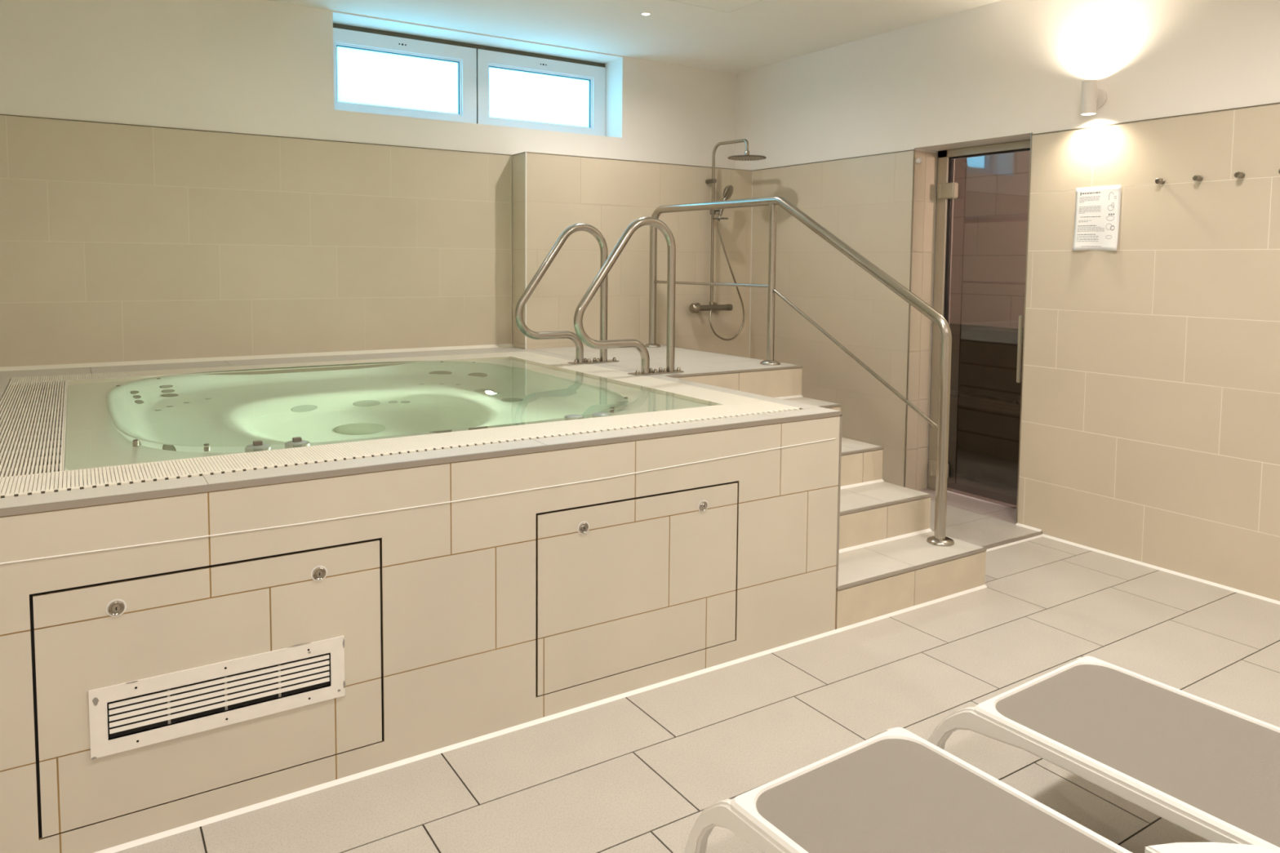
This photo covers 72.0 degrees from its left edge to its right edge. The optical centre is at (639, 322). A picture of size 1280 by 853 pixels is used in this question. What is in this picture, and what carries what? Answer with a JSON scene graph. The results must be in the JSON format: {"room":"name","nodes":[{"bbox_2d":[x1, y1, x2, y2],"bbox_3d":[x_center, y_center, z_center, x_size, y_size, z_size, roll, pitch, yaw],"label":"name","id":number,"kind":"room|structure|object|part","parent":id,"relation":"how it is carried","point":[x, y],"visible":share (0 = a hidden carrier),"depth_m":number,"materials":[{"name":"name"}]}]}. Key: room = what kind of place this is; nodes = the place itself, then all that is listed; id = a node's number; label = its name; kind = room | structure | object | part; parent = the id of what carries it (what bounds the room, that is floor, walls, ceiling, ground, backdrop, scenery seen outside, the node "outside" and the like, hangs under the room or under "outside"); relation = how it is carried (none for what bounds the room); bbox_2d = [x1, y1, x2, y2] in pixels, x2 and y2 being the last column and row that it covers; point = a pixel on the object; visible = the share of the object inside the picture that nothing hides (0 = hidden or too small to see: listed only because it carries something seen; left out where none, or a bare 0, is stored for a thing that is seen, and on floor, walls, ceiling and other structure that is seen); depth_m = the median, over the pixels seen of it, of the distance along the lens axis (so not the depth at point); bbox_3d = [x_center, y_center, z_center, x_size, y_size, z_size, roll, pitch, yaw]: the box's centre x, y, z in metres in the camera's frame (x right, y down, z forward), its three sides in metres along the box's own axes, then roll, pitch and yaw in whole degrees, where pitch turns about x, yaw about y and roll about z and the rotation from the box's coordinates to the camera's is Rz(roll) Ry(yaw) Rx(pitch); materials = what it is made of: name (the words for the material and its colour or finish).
{"room":"spa hot tub room","nodes":[
{"label":"spa hot tub room","id":0,"kind":"room"},
{"bbox_2d":[0,0,736,371],"bbox_3d":[-1.375,-0.381,5.336,5.452,2.745,0.296,-2,5,-33],"label":"wall","id":1,"kind":"structure","parent":0,"point":[181,180],"depth_m":4.69,"materials":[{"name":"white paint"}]},
{"bbox_3d":[-2.199,-0.997,4.612,3.321,0.004,0.006,-2,5,-33],"label":"tile edge trim","id":2,"kind":"part","parent":1,"relation":"part of","materials":[{"name":"beige tile"}]},
{"bbox_2d":[333,27,476,123],"bbox_3d":[-1.442,-1.469,5.358,0.933,0.503,0.051,-2,5,-33],"label":"window","id":3,"kind":"structure","parent":1,"relation":"in","point":[374,73],"depth_m":5.36,"materials":[{"name":"white plastic"}]},
{"bbox_3d":[-1.459,-1.466,5.355,0.755,0.327,0.006,-2,5,-33],"label":"pane","id":4,"kind":"part","parent":3,"relation":"part of","materials":[{"name":"clear glass"}]},
{"bbox_3d":[-0.988,-1.224,5.540,1.884,0.004,0.268,-2,5,-33],"label":"window sill","id":5,"kind":"part","parent":1,"relation":"part of","materials":[{"name":"white plastic"}]},
{"bbox_2d":[476,48,605,136],"bbox_3d":[-0.647,-1.497,5.868,0.937,0.503,0.051,-2,5,-33],"label":"window","id":6,"kind":"structure","parent":1,"relation":"in","point":[514,91],"depth_m":5.85,"materials":[{"name":"white plastic"}]},
{"bbox_3d":[-0.662,-1.494,5.866,0.752,0.327,0.006,-2,5,-33],"label":"pane","id":7,"kind":"part","parent":6,"relation":"part of","materials":[{"name":"clear glass"}]},
{"bbox_2d":[511,151,752,357],"bbox_3d":[-0.004,-0.054,5.971,1.798,2.031,0.212,-2,5,-33],"label":"wall","id":8,"kind":"structure","parent":0,"point":[551,193],"depth_m":5.76,"materials":[{"name":"beige tile"}]},
{"bbox_3d":[-0.697,-0.435,5.377,0.009,1.201,0.009,-2,5,-33],"label":"corner trim","id":9,"kind":"part","parent":8,"relation":"part of","materials":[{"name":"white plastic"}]},
{"bbox_3d":[0.002,-1.065,5.901,1.785,0.004,0.210,-2,5,-33],"label":"tile edge trim","id":10,"kind":"part","parent":8,"relation":"part of","materials":[{"name":"beige tile"}]},
{"bbox_2d":[688,138,766,340],"bbox_3d":[0.641,-0.537,5.903,0.422,1.351,0.548,-2,5,-33],"label":"shower column","id":11,"kind":"structure","parent":8,"relation":"attached to","point":[695,308],"depth_m":6.03,"materials":[{"name":"silver metal"}]},
{"bbox_3d":[0.373,-0.097,6.002,0.053,0.068,0.068,-2,5,-33],"label":"mixer knob","id":12,"kind":"part","parent":11,"relation":"part of","materials":[{"name":"silver metal"}]},
{"bbox_2d":[711,217,728,219],"bbox_3d":[0.549,-0.711,6.022,0.114,0.009,0.114,-2,5,-33],"label":"tray","id":13,"kind":"object","parent":11,"relation":"on","point":[713,218],"depth_m":5.99,"materials":[{"name":"grey metal"}]},
{"bbox_3d":[0.623,-0.106,6.162,0.040,0.046,0.046,-2,5,-33],"label":"mixer knob","id":14,"kind":"part","parent":11,"relation":"part of","materials":[{"name":"grey metal"}]},
{"bbox_2d":[267,0,1001,73],"bbox_3d":[0.639,-1.548,2.082,5.602,0.060,7.810,-2,5,-33],"label":"ceiling","id":15,"kind":"structure","parent":0,"point":[762,33],"depth_m":5.05,"materials":[{"name":"white paint"}]},
{"bbox_2d":[640,12,651,15],"bbox_3d":[0.032,-1.711,4.884,0.060,0.005,0.060,-2,5,-33],"label":"recessed light","id":16,"kind":"object","parent":15,"relation":"in","point":[642,13],"visible":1,"depth_m":4.87,"materials":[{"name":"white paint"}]},
{"bbox_2d":[671,0,760,12],"bbox_3d":[0.326,-1.700,4.348,0.827,0.050,0.672,-2,5,-33],"label":"ceiling hatch","id":17,"kind":"object","parent":15,"relation":"attached to","point":[728,6],"visible":1,"depth_m":4.69,"materials":[{"name":"white paint"}]},
{"bbox_2d":[115,536,1279,852],"bbox_3d":[0.647,1.290,2.131,5.502,0.120,8.126,-2,5,-33],"label":"floor","id":18,"kind":"structure","parent":0,"point":[636,773],"depth_m":2.60,"materials":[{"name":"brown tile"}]},
{"bbox_2d":[0,346,986,852],"bbox_3d":[-1.064,0.680,3.774,4.229,0.846,2.837,-2,5,-33],"label":"tub","id":19,"kind":"object","parent":18,"relation":"on","point":[85,502],"visible":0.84,"depth_m":2.48,"materials":[{"name":"tile"}]},
{"bbox_2d":[32,539,382,837],"bbox_3d":[-1.016,0.861,2.155,0.756,0.549,0.036,-2,5,-33],"label":"access panel","id":20,"kind":"object","parent":19,"relation":"on","point":[91,637],"visible":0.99,"depth_m":2.11,"materials":[{"name":"tile"}]},
{"bbox_2d":[88,635,345,759],"bbox_3d":[-1.007,0.902,2.146,0.566,0.164,0.005,-2,5,-33],"label":"ventilation grille","id":21,"kind":"object","parent":20,"relation":"attached to","point":[141,713],"visible":1,"depth_m":2.13,"materials":[{"name":"white metal"}]},
{"bbox_3d":[-1.098,0.363,2.531,0.068,0.022,0.068,-2,5,-33],"label":"control knob","id":22,"kind":"part","parent":19,"relation":"part of","materials":[{"name":"grey metal"}]},
{"bbox_3d":[-1.006,0.360,2.587,0.068,0.022,0.068,-2,5,-33],"label":"control knob","id":23,"kind":"part","parent":19,"relation":"part of","materials":[{"name":"grey metal"}]},
{"bbox_2d":[106,356,628,446],"bbox_3d":[-1.105,0.280,3.622,2.100,0.001,2.005,-2,5,-33],"label":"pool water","id":24,"kind":"object","parent":19,"relation":"on","point":[355,401],"visible":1,"depth_m":3.35,"materials":[{"name":"green liquid"}]},
{"bbox_3d":[-0.671,0.382,2.329,3.349,0.016,0.005,-2,5,-33],"label":"edge trim","id":25,"kind":"part","parent":19,"relation":"part of","materials":[{"name":"beige tile"}]},
{"bbox_2d":[515,222,618,364],"bbox_3d":[-0.380,-0.151,4.620,0.599,0.742,0.068,-2,5,-33],"label":"grab rail","id":26,"kind":"object","parent":19,"relation":"on","point":[580,359],"visible":0.99,"depth_m":4.62,"materials":[{"name":"silver metal"}]},
{"bbox_3d":[-0.249,0.211,4.731,0.280,0.006,0.068,-2,5,-33],"label":"plate","id":27,"kind":"part","parent":26,"relation":"part of","materials":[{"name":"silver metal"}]},
{"bbox_3d":[-0.229,0.334,3.066,0.068,0.022,0.068,-2,5,-33],"label":"control knob","id":28,"kind":"part","parent":19,"relation":"part of","materials":[{"name":"grey metal"}]},
{"bbox_3d":[-0.136,0.332,3.111,0.068,0.022,0.068,-2,5,-33],"label":"control knob","id":29,"kind":"part","parent":19,"relation":"part of","materials":[{"name":"grey metal"}]},
{"bbox_2d":[573,216,684,375],"bbox_3d":[-0.049,-0.126,4.182,0.596,0.756,0.068,-2,5,-33],"label":"grab rail","id":30,"kind":"object","parent":19,"relation":"on","point":[660,225],"visible":1,"depth_m":4.20,"materials":[{"name":"silver metal"}]},
{"bbox_3d":[0.078,0.244,4.291,0.285,0.006,0.068,-2,5,-33],"label":"plate","id":31,"kind":"part","parent":30,"relation":"part of","materials":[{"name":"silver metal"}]},
{"bbox_2d":[536,482,737,696],"bbox_3d":[0.007,0.826,2.811,0.748,0.546,0.036,-2,5,-33],"label":"access panel","id":32,"kind":"object","parent":19,"relation":"on","point":[624,585],"visible":1,"depth_m":2.78,"materials":[{"name":"tile"}]},
{"bbox_3d":[0.733,0.662,3.254,0.009,0.652,0.007,-2,5,-33],"label":"corner trim","id":33,"kind":"part","parent":19,"relation":"part of","materials":[{"name":"beige tile"}]},
{"bbox_2d":[531,342,986,629],"bbox_3d":[0.399,0.645,4.597,0.880,0.830,2.625,-2,5,-33],"label":"staircase","id":34,"kind":"structure","parent":18,"relation":"on","point":[887,564],"depth_m":3.83,"materials":[{"name":"beige tile"}]},
{"bbox_3d":[0.460,0.188,5.287,0.007,0.011,1.476,-2,5,-33],"label":"edge trim","id":35,"kind":"part","parent":34,"relation":"part of","materials":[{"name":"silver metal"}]},
{"bbox_2d":[644,195,954,546],"bbox_3d":[0.697,0.108,4.710,0.124,1.557,2.355,-2,5,-33],"label":"stair handrail","id":36,"kind":"object","parent":34,"relation":"on","point":[939,539],"visible":0.95,"depth_m":4.25,"materials":[{"name":"silver metal"}]},
{"bbox_3d":[0.702,-0.214,4.697,0.039,0.866,0.039,-2,5,-33],"label":"post","id":37,"kind":"part","parent":36,"relation":"part of","materials":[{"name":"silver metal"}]},
{"bbox_3d":[0.703,0.104,4.705,0.027,0.610,2.219,-2,5,-33],"label":"rail","id":38,"kind":"part","parent":36,"relation":"part of","materials":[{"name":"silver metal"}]},
{"bbox_2d":[684,727,1132,852],"bbox_3d":[0.919,1.149,1.130,0.526,0.302,2.172,-2,5,-34],"label":"sun lounger","id":39,"kind":"object","parent":18,"relation":"on","point":[894,790],"visible":1,"depth_m":1.74,"materials":[{"name":"white plastic"}]},
{"bbox_3d":[0.714,1.162,0.991,0.030,0.292,2.172,-2,5,-34],"label":"panel","id":40,"kind":"part","parent":39,"relation":"part of","materials":[{"name":"white plastic"}]},
{"bbox_3d":[1.125,1.146,1.269,0.030,0.292,2.172,-2,5,-34],"label":"panel","id":41,"kind":"part","parent":39,"relation":"part of","materials":[{"name":"white plastic"}]},
{"bbox_2d":[917,487,1042,551],"bbox_3d":[1.181,1.013,5.309,1.226,0.032,2.360,-2,5,-33],"label":"landing","id":42,"kind":"object","parent":18,"relation":"on","point":[988,523],"visible":0.16,"depth_m":4.64,"materials":[{"name":"beige tile"}]},
{"bbox_3d":[1.678,1.084,4.247,0.872,0.021,0.010,-2,5,-33],"label":"edge trim","id":43,"kind":"part","parent":42,"relation":"part of","materials":[{"name":"beige tile"}]},
{"bbox_2d":[927,656,1279,852],"bbox_3d":[1.472,1.132,1.457,0.715,0.302,2.172,-2,5,-34],"label":"sun lounger","id":44,"kind":"object","parent":18,"relation":"on","point":[1211,770],"visible":0.92,"depth_m":1.99,"materials":[{"name":"white plastic"}]},
{"bbox_3d":[1.755,1.126,1.649,0.030,0.292,2.172,-2,5,-34],"label":"panel","id":45,"kind":"part","parent":44,"relation":"part of","materials":[{"name":"white plastic"}]},
{"bbox_3d":[1.345,1.141,1.371,0.030,0.292,2.172,-2,5,-34],"label":"panel","id":46,"kind":"part","parent":44,"relation":"part of","materials":[{"name":"white plastic"}]},
{"bbox_2d":[946,471,1017,505],"bbox_3d":[2.370,1.041,5.881,1.338,0.100,3.200,-2,5,-33],"label":"floor","id":47,"kind":"structure","parent":0,"point":[1002,493],"depth_m":5.42,"materials":[{"name":"tile"}]},
{"bbox_2d":[947,393,1020,488],"bbox_3d":[2.214,0.761,5.701,0.344,0.480,2.900,-2,5,-33],"label":"bench","id":48,"kind":"object","parent":47,"relation":"on","point":[984,434],"visible":0.26,"depth_m":5.51,"materials":[{"name":"brown wood"}]},
{"bbox_2d":[949,323,1023,404],"bbox_3d":[2.620,0.527,5.945,0.564,0.920,2.900,-2,5,-33],"label":"bench","id":49,"kind":"object","parent":47,"relation":"on","point":[984,358],"visible":0.08,"depth_m":5.91,"materials":[{"name":"brown wood"}]},
{"bbox_2d":[949,150,1030,404],"bbox_3d":[2.408,-0.183,5.756,1.338,2.360,3.300,-2,5,-33],"label":"wall","id":50,"kind":"structure","parent":0,"point":[990,220],"depth_m":6.50,"materials":[{"name":"brown"}]},
{"bbox_2d":[734,0,1279,601],"bbox_3d":[2.774,-0.227,3.600,0.368,2.745,7.690,-2,5,-33],"label":"wall","id":51,"kind":"structure","parent":0,"point":[1149,418],"depth_m":4.26,"materials":[{"name":"beige tile"}]},
{"bbox_3d":[1.574,0.016,5.153,0.009,2.030,0.009,-2,5,-33],"label":"corner trim","id":52,"kind":"part","parent":51,"relation":"part of","materials":[{"name":"beige tile"}]},
{"bbox_2d":[915,157,921,164],"bbox_3d":[1.613,-0.935,5.091,0.034,0.034,0.026,-2,5,-33],"label":"door stop","id":53,"kind":"object","parent":51,"relation":"attached to","point":[918,160],"visible":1,"depth_m":5.08,"materials":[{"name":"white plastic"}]},
{"bbox_2d":[927,139,1030,490],"bbox_3d":[1.965,0.018,4.956,0.088,2.018,0.750,-2,5,-33],"label":"door","id":54,"kind":"structure","parent":51,"relation":"in","point":[947,189],"depth_m":5.19,"materials":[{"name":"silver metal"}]},
{"bbox_3d":[2.053,0.144,4.764,0.015,0.365,0.022,-2,5,-33],"label":"handle","id":55,"kind":"part","parent":54,"relation":"part of","materials":[{"name":"silver metal"}]},
{"bbox_3d":[2.755,-0.863,3.263,0.006,0.004,7.224,-2,5,-33],"label":"tile edge trim","id":56,"kind":"part","parent":51,"relation":"part of","materials":[{"name":"beige tile"}]},
{"bbox_3d":[1.975,0.057,4.532,0.009,2.039,0.009,-2,5,-33],"label":"corner trim","id":57,"kind":"part","parent":51,"relation":"part of","materials":[{"name":"beige tile"}]},
{"bbox_2d":[1080,80,1106,115],"bbox_3d":[2.124,-1.056,4.147,0.105,0.152,0.092,-2,5,-33],"label":"wall lamp","id":58,"kind":"object","parent":51,"relation":"attached to","point":[1092,98],"visible":1,"depth_m":4.12,"materials":[{"name":"white metal"}]},
{"bbox_3d":[2.161,-1.060,4.170,0.016,0.092,0.092,-2,5,-33],"label":"wall plate","id":59,"kind":"part","parent":58,"relation":"part of","materials":[{"name":"white metal"}]},
{"bbox_2d":[1071,185,1120,250],"bbox_3d":[2.167,-0.493,4.186,0.016,0.304,0.218,-2,5,-33],"label":"paper notice","id":60,"kind":"object","parent":51,"relation":"attached to","point":[1097,209],"visible":1,"depth_m":4.19,"materials":[{"name":"white paper"}]},
{"bbox_2d":[1076,191,1116,246],"bbox_3d":[2.169,-0.492,4.187,0.008,0.263,0.183,-2,5,-34],"label":"print","id":61,"kind":"object","parent":60,"relation":"attached to","point":[1096,211],"depth_m":4.19,"materials":[{"name":"white paper"}]},
{"bbox_2d":[1015,523,1279,604],"bbox_3d":[3.321,1.215,2.479,0.013,0.030,5.040,-2,5,-33],"label":"trim","id":62,"kind":"structure","parent":51,"relation":"attached to","point":[1224,587],"depth_m":4.00,"materials":[{"name":"white plastic"}]},
{"bbox_2d":[1155,177,1164,184],"bbox_3d":[2.314,-0.629,3.923,0.043,0.025,0.025,-2,5,-33],"label":"towel hook","id":63,"kind":"object","parent":51,"relation":"attached to","point":[1157,180],"visible":1,"depth_m":3.91,"materials":[{"name":"grey metal"}]},
{"bbox_2d":[1192,174,1203,181],"bbox_3d":[2.399,-0.622,3.791,0.043,0.025,0.025,-2,5,-33],"label":"towel hook","id":64,"kind":"object","parent":51,"relation":"attached to","point":[1197,178],"visible":1,"depth_m":3.78,"materials":[{"name":"grey metal"}]},
{"bbox_2d":[1234,171,1244,177],"bbox_3d":[2.486,-0.613,3.656,0.043,0.025,0.025,-2,5,-33],"label":"towel hook","id":65,"kind":"object","parent":51,"relation":"attached to","point":[1237,174],"visible":1,"depth_m":3.65,"materials":[{"name":"grey metal"}]}
]}

